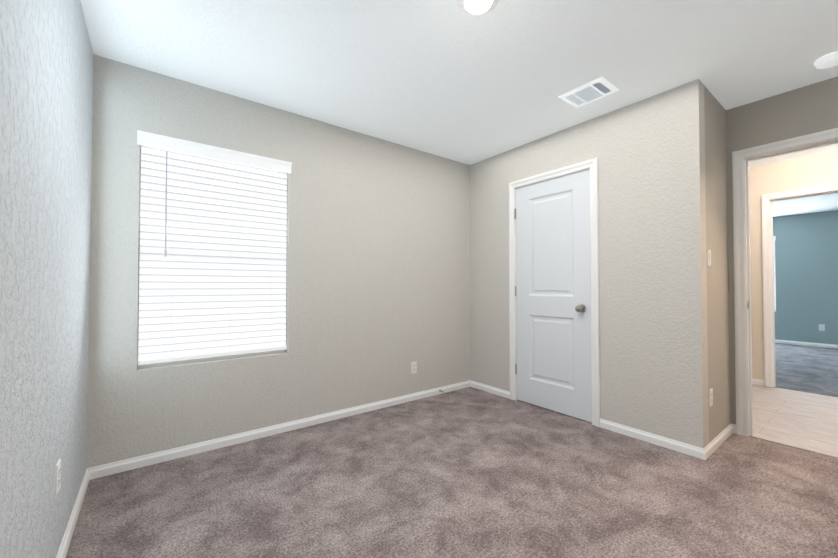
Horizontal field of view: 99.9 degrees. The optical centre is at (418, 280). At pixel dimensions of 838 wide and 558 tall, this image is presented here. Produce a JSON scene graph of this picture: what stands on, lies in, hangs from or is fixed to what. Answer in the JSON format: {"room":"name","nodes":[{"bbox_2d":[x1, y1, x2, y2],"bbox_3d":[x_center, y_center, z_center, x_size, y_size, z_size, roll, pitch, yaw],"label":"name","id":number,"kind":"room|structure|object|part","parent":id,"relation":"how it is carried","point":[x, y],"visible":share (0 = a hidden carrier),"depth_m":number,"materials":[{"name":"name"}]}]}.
{"room":"empty bedroom","nodes":[
{"label":"empty bedroom","id":0,"kind":"room"},
{"bbox_2d":[0,0,92,557],"bbox_3d":[-0.932,-0.111,0.649,0.150,2.440,3.330,1,-1,-37],"label":"wall","id":1,"kind":"structure","parent":0,"point":[46,82],"depth_m":1.13,"materials":[{"name":"paint"}]},
{"bbox_2d":[55,458,60,495],"bbox_3d":[-1.377,0.751,1.346,0.007,0.114,0.070,1,-1,-37],"label":"electrical outlet","id":2,"kind":"object","parent":1,"relation":"attached to","point":[58,478],"visible":0.96,"depth_m":1.33,"materials":[{"name":"white plastic"}]},
{"bbox_2d":[56,467,91,557],"bbox_3d":[-0.922,1.078,0.750,0.013,0.065,3.150,1,-1,-37],"label":"baseboard","id":3,"kind":"structure","parent":1,"relation":"attached to","point":[65,543],"depth_m":1.61,"materials":[{"name":"white"}]},
{"bbox_2d":[87,54,469,467],"bbox_3d":[-0.497,-0.068,3.171,3.905,2.440,0.150,1,-1,-37],"label":"wall","id":4,"kind":"structure","parent":0,"point":[378,268],"depth_m":2.75,"materials":[{"name":"beige paint"}]},
{"bbox_2d":[137,145,284,368],"bbox_3d":[-1.414,-0.165,2.500,0.900,1.440,0.065,1,-1,-37],"label":"window","id":5,"kind":"structure","parent":4,"relation":"in","point":[202,359],"depth_m":2.28,"materials":[{"name":"white plastic"}]},
{"bbox_2d":[137,130,291,364],"bbox_3d":[-1.368,-0.187,2.440,0.924,1.434,0.094,1,-1,-37],"label":"window blind","id":6,"kind":"object","parent":5,"relation":"attached to","point":[213,253],"visible":0.9,"depth_m":2.40,"materials":[{"name":"white"}]},
{"bbox_2d":[92,380,471,478],"bbox_3d":[-0.644,1.115,2.936,3.050,0.065,0.013,1,-1,-37],"label":"baseboard","id":7,"kind":"structure","parent":4,"relation":"attached to","point":[103,470],"depth_m":2.51,"materials":[{"name":"white wood"}]},
{"bbox_2d":[411,361,416,373],"bbox_3d":[-0.050,0.846,3.399,0.070,0.114,0.007,1,-1,-37],"label":"electrical outlet","id":8,"kind":"object","parent":4,"relation":"attached to","point":[413,367],"visible":1,"depth_m":3.40,"materials":[{"name":"white plastic"}]},
{"bbox_2d":[66,387,837,557],"bbox_3d":[0.518,1.179,1.830,3.915,0.100,3.480,1,-1,-37],"label":"floor","id":9,"kind":"structure","parent":0,"point":[469,472],"depth_m":1.85,"materials":[{"name":"carpet"}]},
{"bbox_2d":[80,0,837,216],"bbox_3d":[3.379,-1.346,3.305,10.200,0.120,4.680,1,-1,-37],"label":"ceiling","id":10,"kind":"structure","parent":0,"point":[449,79],"depth_m":2.05,"materials":[{"name":"paint"}]},
{"bbox_2d":[456,0,498,15],"bbox_3d":[0.274,-1.290,1.629,0.202,0.050,0.202,1,-1,-37],"label":"flush-mount light","id":11,"kind":"object","parent":10,"relation":"attached to","point":[475,7],"visible":0.98,"depth_m":1.64,"materials":[{"name":"white"}]},
{"bbox_2d":[558,77,618,107],"bbox_3d":[1.179,-1.293,2.453,0.255,0.016,0.305,1,-1,-37],"label":"ceiling vent","id":12,"kind":"object","parent":10,"relation":"in","point":[592,91],"visible":1,"depth_m":2.43,"materials":[{"name":"white"}]},
{"bbox_2d":[814,51,837,68],"bbox_3d":[2.422,-1.288,2.069,0.136,0.038,0.136,1,-1,-37],"label":"smoke detector","id":13,"kind":"object","parent":10,"relation":"attached to","point":[829,60],"visible":1,"depth_m":2.06,"materials":[{"name":"white"}]},
{"bbox_2d":[470,79,708,448],"bbox_3d":[1.234,-0.069,3.110,0.120,2.440,2.050,1,-1,-37],"label":"wall","id":14,"kind":"structure","parent":0,"point":[649,153],"depth_m":2.56,"materials":[{"name":"beige paint"}]},
{"bbox_2d":[472,381,509,398],"bbox_3d":[0.734,1.127,3.635,0.013,0.065,0.516,1,-1,-37],"label":"baseboard","id":15,"kind":"structure","parent":14,"relation":"attached to","point":[490,389],"depth_m":3.61,"materials":[{"name":"white"}]},
{"bbox_2d":[514,209,516,373],"bbox_3d":[0.930,0.106,3.399,0.016,1.600,0.015,1,-1,-37],"label":"closet door hinges","id":16,"kind":"object","parent":14,"relation":"attached to","point":[515,292],"visible":1,"depth_m":3.39,"materials":[{"name":"grey metal"}]},
{"bbox_2d":[516,169,591,421],"bbox_3d":[1.141,0.126,3.100,0.113,2.030,0.721,1,-1,-37],"label":"closet door","id":17,"kind":"structure","parent":14,"relation":"in","point":[553,306],"depth_m":3.08,"materials":[{"name":"white wood"}]},
{"bbox_3d":[1.303,0.232,2.857,0.078,0.066,0.066,1,-1,-37],"label":"knob","id":18,"kind":"part","parent":17,"relation":"part of","materials":[{"name":"grey metal"}]},
{"bbox_2d":[509,158,599,426],"bbox_3d":[1.195,0.096,3.142,0.138,2.110,0.861,1,-1,-37],"label":"trim","id":19,"kind":"structure","parent":14,"relation":"attached to","point":[592,165],"depth_m":2.82,"materials":[{"name":"white"}]},
{"bbox_2d":[599,418,707,459],"bbox_3d":[1.603,1.108,2.498,0.013,0.065,0.639,1,-1,-37],"label":"baseboard","id":20,"kind":"structure","parent":14,"relation":"attached to","point":[705,453],"depth_m":2.44,"materials":[{"name":"white wood"}]},
{"bbox_2d":[704,86,730,442],"bbox_3d":[2.088,-0.079,2.548,0.555,2.440,0.120,1,-1,-37],"label":"wall","id":21,"kind":"structure","parent":0,"point":[717,270],"depth_m":2.49,"materials":[{"name":"grey paint"}]},
{"bbox_2d":[707,250,710,266],"bbox_3d":[1.947,-0.147,2.360,0.070,0.114,0.010,1,-1,-37],"label":"light switch","id":22,"kind":"object","parent":21,"relation":"attached to","point":[708,258],"visible":0.98,"depth_m":2.35,"materials":[{"name":"white plastic"}]},
{"bbox_2d":[709,388,712,406],"bbox_3d":[1.946,0.783,2.345,0.070,0.114,0.007,1,-1,-37],"label":"electrical outlet","id":23,"kind":"object","parent":21,"relation":"attached to","point":[710,397],"visible":1,"depth_m":2.33,"materials":[{"name":"white plastic"}]},
{"bbox_2d":[726,76,837,424],"bbox_3d":[2.523,-0.079,2.535,0.120,2.440,4.530,1,-1,-37],"label":"wall","id":24,"kind":"structure","parent":0,"point":[806,110],"depth_m":2.50,"materials":[{"name":"grey paint"}]},
{"bbox_2d":[724,424,735,430],"bbox_3d":[1.832,1.125,3.528,0.013,0.065,2.080,1,-1,-37],"label":"baseboard","id":25,"kind":"structure","parent":24,"relation":"attached to","point":[732,427],"depth_m":2.62,"materials":[{"name":"white"}]},
{"bbox_2d":[732,128,837,436],"bbox_3d":[2.699,0.084,2.301,0.157,2.107,0.944,1,-1,-37],"label":"door frame","id":26,"kind":"structure","parent":24,"relation":"attached to","point":[742,159],"depth_m":2.60,"materials":[{"name":"white"}]},
{"bbox_2d":[749,150,837,379],"bbox_3d":[4.029,-0.060,3.685,0.120,2.440,4.530,1,-1,-37],"label":"wall","id":27,"kind":"structure","parent":0,"point":[816,170],"depth_m":3.89,"materials":[{"name":"beige paint"}]},
{"bbox_2d":[752,378,763,385],"bbox_3d":[3.195,1.144,4.645,0.013,0.065,1.960,1,-1,-37],"label":"baseboard","id":28,"kind":"structure","parent":27,"relation":"attached to","point":[760,382],"depth_m":3.91,"materials":[{"name":"white"}]},
{"bbox_2d":[761,184,837,386],"bbox_3d":[4.130,0.105,3.550,0.157,2.107,0.944,1,-1,-37],"label":"door frame","id":29,"kind":"structure","parent":27,"relation":"attached to","point":[767,200],"depth_m":3.85,"materials":[{"name":"white"}]},
{"bbox_2d":[750,384,837,457],"bbox_3d":[3.206,1.203,3.130,1.935,0.096,4.680,1,-1,-37],"label":"floor","id":30,"kind":"structure","parent":0,"point":[802,420],"depth_m":2.93,"materials":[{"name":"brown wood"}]},
{"bbox_2d":[749,436,837,458],"bbox_3d":[2.661,1.140,2.254,0.018,0.017,0.850,1,-1,-37],"label":"carpet edge","id":31,"kind":"structure","parent":30,"relation":"on","point":[793,447],"depth_m":2.39,"materials":[{"name":"brown carpet"}]},
{"bbox_2d":[773,210,837,344],"bbox_3d":[7.371,-0.015,6.335,0.150,2.440,4.380,1,-1,-37],"label":"wall","id":32,"kind":"structure","parent":0,"point":[806,260],"depth_m":6.49,"materials":[{"name":"teal paint"}]},
{"bbox_2d":[773,236,775,311],"bbox_3d":[6.673,-0.114,7.212,0.156,1.468,0.924,1,-1,-37],"label":"window","id":33,"kind":"structure","parent":32,"relation":"in","point":[774,238],"depth_m":6.86,"materials":[{"name":"white plastic"}]},
{"bbox_2d":[775,339,837,348],"bbox_3d":[7.307,1.172,6.265,0.013,0.065,4.380,1,-1,-37],"label":"baseboard","id":34,"kind":"structure","parent":32,"relation":"attached to","point":[776,341],"depth_m":6.48,"materials":[{"name":"white wood"}]},
{"bbox_2d":[819,324,824,330],"bbox_3d":[7.254,0.856,6.344,0.007,0.114,0.070,1,-1,-37],"label":"outlet","id":35,"kind":"object","parent":32,"relation":"attached to","point":[821,327],"visible":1,"depth_m":6.34,"materials":[{"name":"white plastic"}]},
{"bbox_2d":[775,343,837,396],"bbox_3d":[5.703,1.234,5.038,4.350,0.100,4.680,1,-1,-37],"label":"floor","id":36,"kind":"structure","parent":0,"point":[810,369],"depth_m":4.69,"materials":[{"name":"grey carpet"}]}
]}

